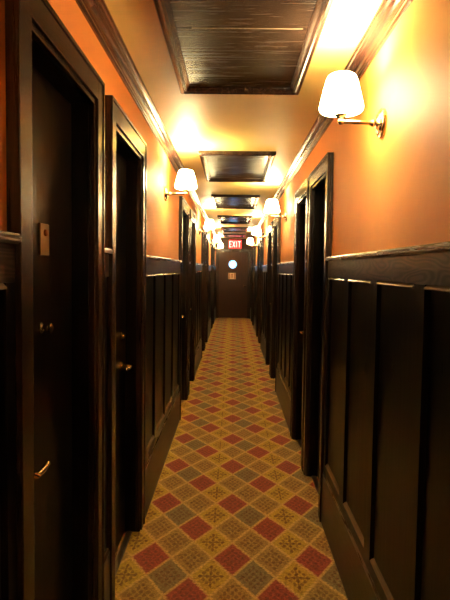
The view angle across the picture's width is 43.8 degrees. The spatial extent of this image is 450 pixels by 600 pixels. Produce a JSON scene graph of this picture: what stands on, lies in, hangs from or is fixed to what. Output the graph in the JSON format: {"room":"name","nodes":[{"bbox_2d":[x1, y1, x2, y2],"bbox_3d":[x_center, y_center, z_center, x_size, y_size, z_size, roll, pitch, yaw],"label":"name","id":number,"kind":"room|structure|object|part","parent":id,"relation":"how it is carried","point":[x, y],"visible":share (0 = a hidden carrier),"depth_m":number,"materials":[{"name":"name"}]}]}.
{"room":"hotel corridor","nodes":[
{"label":"hotel corridor","id":0,"kind":"room"},
{"bbox_2d":[0,0,215,265],"bbox_3d":[-0.526,-0.127,7.262,0.190,2.435,19.700,1,3,1],"label":"wall","id":1,"kind":"structure","parent":0,"point":[162,223],"depth_m":3.08,"materials":[{"name":"orange paint"}]},
{"bbox_2d":[0,231,21,599],"bbox_3d":[-0.530,0.584,-0.605,0.034,1.264,3.913,1,3,1],"label":"wainscoting","id":2,"kind":"structure","parent":1,"relation":"attached to","point":[8,526],"depth_m":1.29,"materials":[{"name":"brown wood"}]},
{"bbox_3d":[-0.535,0.616,-0.603,0.018,1.102,3.800,1,3,1],"label":"bead moulding","id":3,"kind":"part","parent":2,"relation":"part of","materials":[{"name":"black wood"}]},
{"bbox_3d":[-0.522,-0.035,-0.639,0.034,0.024,3.913,1,3,1],"label":"chair rail","id":4,"kind":"part","parent":2,"relation":"part of","materials":[{"name":"brown wood"}]},
{"bbox_2d":[5,0,104,599],"bbox_3d":[-0.564,0.295,1.767,0.174,2.201,0.858,1,3,1],"label":"door","id":5,"kind":"structure","parent":1,"relation":"in","point":[55,97],"depth_m":1.85,"materials":[{"name":"brown wood"}]},
{"bbox_3d":[-0.546,0.490,1.604,0.064,0.052,0.135,1,3,1],"label":"handle","id":6,"kind":"part","parent":5,"relation":"part of","materials":[{"name":"gold metal"}]},
{"bbox_3d":[-0.564,-0.188,1.746,0.006,0.098,0.083,1,3,1],"label":"viewer plate","id":7,"kind":"part","parent":5,"relation":"part of","materials":[{"name":"gold metal"}]},
{"bbox_2d":[104,248,112,551],"bbox_3d":[-0.489,0.424,2.272,0.034,1.264,0.141,1,3,1],"label":"trim","id":8,"kind":"structure","parent":1,"relation":"attached to","point":[108,251],"depth_m":2.32,"materials":[{"name":"brown wood"}]},
{"bbox_3d":[-0.481,-0.195,2.237,0.034,0.024,0.141,1,3,1],"label":"chair rail","id":9,"kind":"part","parent":8,"relation":"part of","materials":[{"name":"brown wood"}]},
{"bbox_2d":[105,95,146,599],"bbox_3d":[-0.550,0.238,2.783,0.174,2.201,0.903,1,3,1],"label":"door","id":10,"kind":"structure","parent":1,"relation":"in","point":[125,148],"depth_m":3.04,"materials":[{"name":"brown wood"}]},
{"bbox_3d":[-0.526,0.355,2.951,0.064,0.052,0.135,1,3,1],"label":"handle","id":11,"kind":"part","parent":10,"relation":"part of","materials":[{"name":"gold metal"}]},
{"bbox_2d":[75,0,215,235],"bbox_3d":[-0.382,-1.310,7.195,0.066,0.062,19.700,1,3,1],"label":"trim","id":12,"kind":"structure","parent":1,"relation":"attached to","point":[97,14],"depth_m":2.58,"materials":[{"name":"brown wood"}]},
{"bbox_2d":[104,308,215,599],"bbox_3d":[-0.432,0.935,7.305,0.024,0.312,19.670,1,3,1],"label":"baseboard","id":13,"kind":"structure","parent":1,"relation":"attached to","point":[154,465],"depth_m":4.00,"materials":[{"name":"brown wood"}]},
{"bbox_2d":[145,255,181,463],"bbox_3d":[-0.459,0.309,4.361,0.034,1.264,2.246,1,3,1],"label":"wainscoting","id":14,"kind":"structure","parent":1,"relation":"attached to","point":[162,274],"depth_m":4.14,"materials":[{"name":"brown wood"}]},
{"bbox_3d":[-0.451,-0.310,4.326,0.034,0.024,2.246,1,3,1],"label":"chair rail","id":15,"kind":"part","parent":14,"relation":"part of","materials":[{"name":"brown wood"}]},
{"bbox_2d":[164,169,196,200],"bbox_3d":[-0.338,-0.873,4.284,0.246,0.237,0.169,1,3,1],"label":"wall sconce","id":16,"kind":"object","parent":1,"relation":"attached to","point":[185,181],"visible":1,"depth_m":4.23,"materials":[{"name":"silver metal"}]},
{"bbox_3d":[-0.447,-0.812,4.288,0.030,0.112,0.112,1,3,1],"label":"wall plate","id":17,"kind":"part","parent":16,"relation":"part of","materials":[{"name":"gold metal"}]},
{"bbox_3d":[-0.362,-0.819,4.287,0.149,0.044,0.030,1,3,1],"label":"arm","id":18,"kind":"part","parent":16,"relation":"part of","materials":[{"name":"gold metal"}]},
{"bbox_3d":[-0.298,-0.918,4.280,0.169,0.145,0.169,1,3,1],"label":"lamp shade","id":19,"kind":"part","parent":16,"relation":"part of","materials":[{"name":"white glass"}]},
{"bbox_2d":[179,196,189,419],"bbox_3d":[-0.504,0.064,5.945,0.174,2.201,0.948,1,3,1],"label":"door","id":20,"kind":"structure","parent":1,"relation":"in","point":[184,208],"depth_m":6.29,"materials":[{"name":"brown wood"}]},
{"bbox_2d":[189,208,195,393],"bbox_3d":[-0.489,0.003,7.039,0.174,2.201,0.938,1,3,1],"label":"door","id":21,"kind":"structure","parent":1,"relation":"in","point":[192,268],"depth_m":7.39,"materials":[{"name":"brown wood"}]},
{"bbox_2d":[195,263,202,352],"bbox_3d":[-0.401,0.084,8.414,0.034,1.264,1.806,1,3,1],"label":"trim","id":22,"kind":"structure","parent":1,"relation":"attached to","point":[198,301],"depth_m":8.43,"materials":[{"name":"brown wood"}]},
{"bbox_2d":[201,226,205,350],"bbox_3d":[-0.449,-0.149,9.789,0.174,2.201,0.968,1,3,1],"label":"door","id":23,"kind":"structure","parent":1,"relation":"in","point":[203,234],"depth_m":10.14,"materials":[{"name":"brown wood"}]},
{"bbox_2d":[205,232,208,345],"bbox_3d":[-0.433,-0.213,10.937,0.174,2.201,0.968,1,3,1],"label":"door","id":24,"kind":"structure","parent":1,"relation":"in","point":[207,234],"depth_m":11.30,"materials":[{"name":"brown wood"}]},
{"bbox_2d":[199,219,214,234],"bbox_3d":[-0.277,-1.109,8.557,0.246,0.237,0.169,1,3,1],"label":"wall sconce","id":25,"kind":"object","parent":1,"relation":"attached to","point":[209,223],"visible":0.99,"depth_m":8.50,"materials":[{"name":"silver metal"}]},
{"bbox_3d":[-0.237,-1.155,8.553,0.169,0.145,0.169,1,3,1],"label":"lamp shade","id":26,"kind":"part","parent":25,"relation":"part of","materials":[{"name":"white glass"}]},
{"bbox_2d":[208,265,211,323],"bbox_3d":[-0.345,-0.132,12.318,0.034,1.264,1.786,1,3,1],"label":"trim","id":27,"kind":"structure","parent":1,"relation":"attached to","point":[210,266],"depth_m":12.57,"materials":[{"name":"brown wood"}]},
{"bbox_2d":[210,239,213,328],"bbox_3d":[-0.394,-0.363,13.658,0.174,2.201,0.918,1,3,1],"label":"door","id":28,"kind":"structure","parent":1,"relation":"in","point":[212,241],"depth_m":13.98,"materials":[{"name":"brown wood"}]},
{"bbox_2d":[213,242,214,323],"bbox_3d":[-0.378,-0.424,14.756,0.174,2.201,0.918,1,3,1],"label":"door","id":29,"kind":"structure","parent":1,"relation":"in","point":[214,242],"depth_m":15.11,"materials":[{"name":"brown wood"}]},
{"bbox_2d":[214,266,216,309],"bbox_3d":[-0.290,-0.344,16.150,0.034,1.264,1.863,1,3,1],"label":"trim","id":30,"kind":"structure","parent":1,"relation":"attached to","point":[215,266],"depth_m":16.55,"materials":[{"name":"brown wood"}]},
{"bbox_2d":[210,235,220,244],"bbox_3d":[-0.219,-1.331,12.550,0.246,0.237,0.169,1,3,1],"label":"wall sconce","id":31,"kind":"object","parent":1,"relation":"attached to","point":[216,237],"visible":0.98,"depth_m":12.49,"materials":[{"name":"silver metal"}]},
{"bbox_3d":[-0.180,-1.376,12.547,0.169,0.145,0.169,1,3,1],"label":"lamp shade","id":32,"kind":"part","parent":31,"relation":"part of","materials":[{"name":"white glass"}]},
{"bbox_2d":[115,317,347,599],"bbox_3d":[0.104,1.119,7.372,1.581,0.050,20.200,1,3,1],"label":"floor","id":33,"kind":"structure","parent":0,"point":[232,514],"depth_m":3.55,"materials":[{"name":"carpet"}]},
{"bbox_2d":[216,238,251,307],"bbox_3d":[0.261,-0.667,17.162,1.481,2.435,0.150,1,3,1],"label":"wall","id":34,"kind":"structure","parent":0,"point":[225,241],"depth_m":17.03,"materials":[{"name":"brown wood"}]},
{"bbox_2d":[216,249,250,317],"bbox_3d":[0.258,-0.497,17.105,1.057,2.103,0.113,1,3,1],"label":"door","id":35,"kind":"structure","parent":34,"relation":"in","point":[233,296],"depth_m":17.11,"materials":[{"name":"brown wood"}]},
{"bbox_2d":[228,273,235,278],"bbox_3d":[0.212,-0.732,17.101,0.230,0.190,0.006,1,3,1],"label":"notice","id":36,"kind":"object","parent":35,"relation":"attached to","point":[230,275],"visible":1,"depth_m":17.10,"materials":[{"name":"brown paper"}]},
{"bbox_3d":[0.235,-1.087,17.107,0.228,0.228,0.008,1,3,1],"label":"porthole glass","id":37,"kind":"part","parent":35,"relation":"part of","materials":[{"name":"white glass"}]},
{"bbox_3d":[0.237,0.432,17.166,0.870,0.200,0.004,1,3,1],"label":"kick plate","id":38,"kind":"part","parent":35,"relation":"part of","materials":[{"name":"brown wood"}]},
{"bbox_2d":[229,240,241,248],"bbox_3d":[0.309,-1.692,17.002,0.400,0.280,0.053,1,3,1],"label":"exit sign","id":39,"kind":"object","parent":34,"relation":"attached to","point":[233,244],"visible":1,"depth_m":16.98,"materials":[{"name":"red plastic"}]},
{"bbox_2d":[104,0,381,237],"bbox_3d":[0.136,-1.362,7.235,1.581,0.050,20.200,1,3,1],"label":"ceiling","id":40,"kind":"structure","parent":0,"point":[194,123],"depth_m":3.25,"materials":[{"name":"beige paint"}]},
{"bbox_2d":[221,227,247,231],"bbox_3d":[0.222,-1.644,13.102,0.616,0.034,1.350,1,3,1],"label":"ceiling panel","id":41,"kind":"object","parent":40,"relation":"attached to","point":[224,229],"visible":0.99,"depth_m":13.07,"materials":[{"name":"brown wood"}]},
{"bbox_2d":[223,234,245,237],"bbox_3d":[0.258,-1.781,15.573,0.616,0.034,1.300,1,3,1],"label":"ceiling panel","id":42,"kind":"object","parent":40,"relation":"attached to","point":[224,235],"visible":0.94,"depth_m":15.49,"materials":[{"name":"brown wood"}]},
{"bbox_2d":[217,215,252,223],"bbox_3d":[0.185,-1.499,10.482,0.616,0.034,1.400,1,3,1],"label":"ceiling panel","id":43,"kind":"object","parent":40,"relation":"attached to","point":[223,219],"visible":1,"depth_m":10.44,"materials":[{"name":"brown wood"}]},
{"bbox_2d":[211,194,259,208],"bbox_3d":[0.145,-1.347,7.736,0.616,0.034,1.400,1,3,1],"label":"ceiling panel","id":44,"kind":"object","parent":40,"relation":"attached to","point":[221,201],"visible":1,"depth_m":7.65,"materials":[{"name":"brown wood"}]},
{"bbox_2d":[199,151,275,182],"bbox_3d":[0.108,-1.204,5.140,0.616,0.034,1.400,1,3,1],"label":"ceiling panel","id":45,"kind":"object","parent":40,"relation":"attached to","point":[218,166],"visible":1,"depth_m":4.98,"materials":[{"name":"brown wood"}]},
{"bbox_2d":[153,0,333,94],"bbox_3d":[0.066,-1.040,2.180,0.616,0.034,1.470,1,3,1],"label":"ceiling panel","id":46,"kind":"object","parent":40,"relation":"attached to","point":[234,47],"visible":1,"depth_m":2.27,"materials":[{"name":"brown wood"}]},
{"bbox_2d":[252,0,449,265],"bbox_3d":[0.765,-0.110,7.245,0.190,2.435,19.700,1,3,1],"label":"wall","id":47,"kind":"structure","parent":0,"point":[392,191],"depth_m":1.97,"materials":[{"name":"orange paint"}]},
{"bbox_2d":[251,246,252,321],"bbox_3d":[0.841,-0.447,15.639,0.174,2.180,0.918,1,3,1],"label":"door","id":48,"kind":"structure","parent":47,"relation":"in","point":[252,246],"depth_m":15.98,"materials":[{"name":"brown wood"}]},
{"bbox_2d":[247,238,256,247],"bbox_3d":[0.649,-1.374,13.537,0.246,0.237,0.169,1,3,1],"label":"wall sconce","id":49,"kind":"object","parent":47,"relation":"attached to","point":[250,240],"visible":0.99,"depth_m":13.48,"materials":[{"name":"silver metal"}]},
{"bbox_3d":[0.611,-1.421,13.535,0.169,0.145,0.169,1,3,1],"label":"lamp shade","id":50,"kind":"part","parent":49,"relation":"part of","materials":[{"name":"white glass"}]},
{"bbox_2d":[252,242,255,328],"bbox_3d":[0.826,-0.386,14.541,0.174,2.180,0.918,1,3,1],"label":"door","id":51,"kind":"structure","parent":47,"relation":"in","point":[254,247],"depth_m":14.88,"materials":[{"name":"brown wood"}]},
{"bbox_2d":[254,266,256,318],"bbox_3d":[0.736,-0.172,13.302,0.034,1.264,1.586,1,3,1],"label":"trim","id":52,"kind":"structure","parent":47,"relation":"attached to","point":[255,302],"depth_m":13.54,"materials":[{"name":"brown wood"}]},
{"bbox_2d":[256,237,259,336],"bbox_3d":[0.790,-0.248,12.045,0.174,2.180,0.918,1,3,1],"label":"door","id":53,"kind":"structure","parent":47,"relation":"in","point":[258,243],"depth_m":12.40,"materials":[{"name":"brown wood"}]},
{"bbox_2d":[252,226,265,239],"bbox_3d":[0.596,-1.170,9.843,0.246,0.237,0.169,1,3,1],"label":"wall sconce","id":54,"kind":"object","parent":47,"relation":"attached to","point":[256,231],"visible":1,"depth_m":9.79,"materials":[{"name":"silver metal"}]},
{"bbox_3d":[0.558,-1.216,9.841,0.169,0.145,0.169,1,3,1],"label":"lamp shade","id":55,"kind":"part","parent":54,"relation":"part of","materials":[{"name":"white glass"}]},
{"bbox_2d":[258,233,263,348],"bbox_3d":[0.774,-0.187,10.947,0.174,2.180,0.918,1,3,1],"label":"door","id":56,"kind":"structure","parent":47,"relation":"in","point":[261,263],"depth_m":11.27,"materials":[{"name":"brown wood"}]},
{"bbox_2d":[262,265,266,341],"bbox_3d":[0.684,0.028,9.683,0.034,1.264,1.636,1,3,1],"label":"trim","id":57,"kind":"structure","parent":47,"relation":"attached to","point":[264,275],"depth_m":9.88,"materials":[{"name":"brown wood"}]},
{"bbox_2d":[265,221,272,374],"bbox_3d":[0.737,-0.045,8.376,0.174,2.180,0.968,1,3,1],"label":"door","id":58,"kind":"structure","parent":47,"relation":"in","point":[270,226],"depth_m":8.75,"materials":[{"name":"brown wood"}]},
{"bbox_2d":[270,213,280,391],"bbox_3d":[0.722,0.016,7.277,0.174,2.180,0.968,1,3,1],"label":"door","id":59,"kind":"structure","parent":47,"relation":"in","point":[276,232],"depth_m":7.63,"materials":[{"name":"brown wood"}]},
{"bbox_2d":[264,199,286,221],"bbox_3d":[0.541,-0.957,5.999,0.246,0.237,0.169,1,3,1],"label":"wall sconce","id":60,"kind":"object","parent":47,"relation":"attached to","point":[271,207],"visible":1,"depth_m":5.95,"materials":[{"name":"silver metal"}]},
{"bbox_3d":[0.503,-1.003,5.997,0.169,0.145,0.169,1,3,1],"label":"lamp shade","id":61,"kind":"part","parent":60,"relation":"part of","materials":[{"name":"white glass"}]},
{"bbox_2d":[277,261,293,396],"bbox_3d":[0.630,0.237,5.904,0.034,1.264,1.806,1,3,1],"label":"trim","id":62,"kind":"structure","parent":47,"relation":"attached to","point":[285,283],"depth_m":5.86,"materials":[{"name":"brown wood"}]},
{"bbox_3d":[0.638,-0.382,5.869,0.034,0.024,1.806,1,3,1],"label":"chair rail","id":63,"kind":"part","parent":62,"relation":"part of","materials":[{"name":"brown wood"}]},
{"bbox_2d":[290,177,307,468],"bbox_3d":[0.683,0.166,4.577,0.174,2.180,0.838,1,3,1],"label":"door","id":64,"kind":"structure","parent":47,"relation":"in","point":[301,195],"depth_m":4.88,"materials":[{"name":"brown wood"}]},
{"bbox_2d":[250,308,380,599],"bbox_3d":[0.643,0.950,7.290,0.024,0.312,19.670,1,3,1],"label":"baseboard","id":65,"kind":"structure","parent":47,"relation":"attached to","point":[357,582],"depth_m":2.75,"materials":[{"name":"brown wood"}]},
{"bbox_2d":[302,152,333,521],"bbox_3d":[0.670,0.214,3.701,0.174,2.180,0.853,1,3,1],"label":"door","id":66,"kind":"structure","parent":47,"relation":"in","point":[320,180],"depth_m":3.99,"materials":[{"name":"brown wood"}]},
{"bbox_2d":[251,0,412,237],"bbox_3d":[0.652,-1.296,7.181,0.066,0.062,19.700,1,3,1],"label":"trim","id":67,"kind":"structure","parent":47,"relation":"attached to","point":[389,13],"depth_m":2.36,"materials":[{"name":"brown wood"}]},
{"bbox_2d":[319,71,386,138],"bbox_3d":[0.486,-0.744,2.155,0.246,0.237,0.169,1,3,1],"label":"wall sconce","id":68,"kind":"object","parent":47,"relation":"attached to","point":[341,98],"visible":1,"depth_m":2.10,"materials":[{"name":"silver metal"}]},
{"bbox_3d":[0.448,-0.790,2.153,0.169,0.145,0.169,1,3,1],"label":"lamp shade","id":69,"kind":"part","parent":68,"relation":"part of","materials":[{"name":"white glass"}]},
{"bbox_3d":[0.509,-0.689,2.158,0.149,0.044,0.030,1,3,1],"label":"arm","id":70,"kind":"part","parent":68,"relation":"part of","materials":[{"name":"gold metal"}]},
{"bbox_3d":[0.594,-0.680,2.158,0.030,0.112,0.112,1,3,1],"label":"wall plate","id":71,"kind":"part","parent":68,"relation":"part of","materials":[{"name":"gold metal"}]},
{"bbox_2d":[323,241,449,599],"bbox_3d":[0.550,0.544,0.357,0.034,1.264,5.868,1,3,1],"label":"wainscoting","id":72,"kind":"structure","parent":47,"relation":"attached to","point":[387,427],"depth_m":1.95,"materials":[{"name":"brown wood"}]},
{"bbox_3d":[0.558,-0.075,0.322,0.034,0.024,5.868,1,3,1],"label":"chair rail","id":73,"kind":"part","parent":72,"relation":"part of","materials":[{"name":"brown wood"}]}
]}

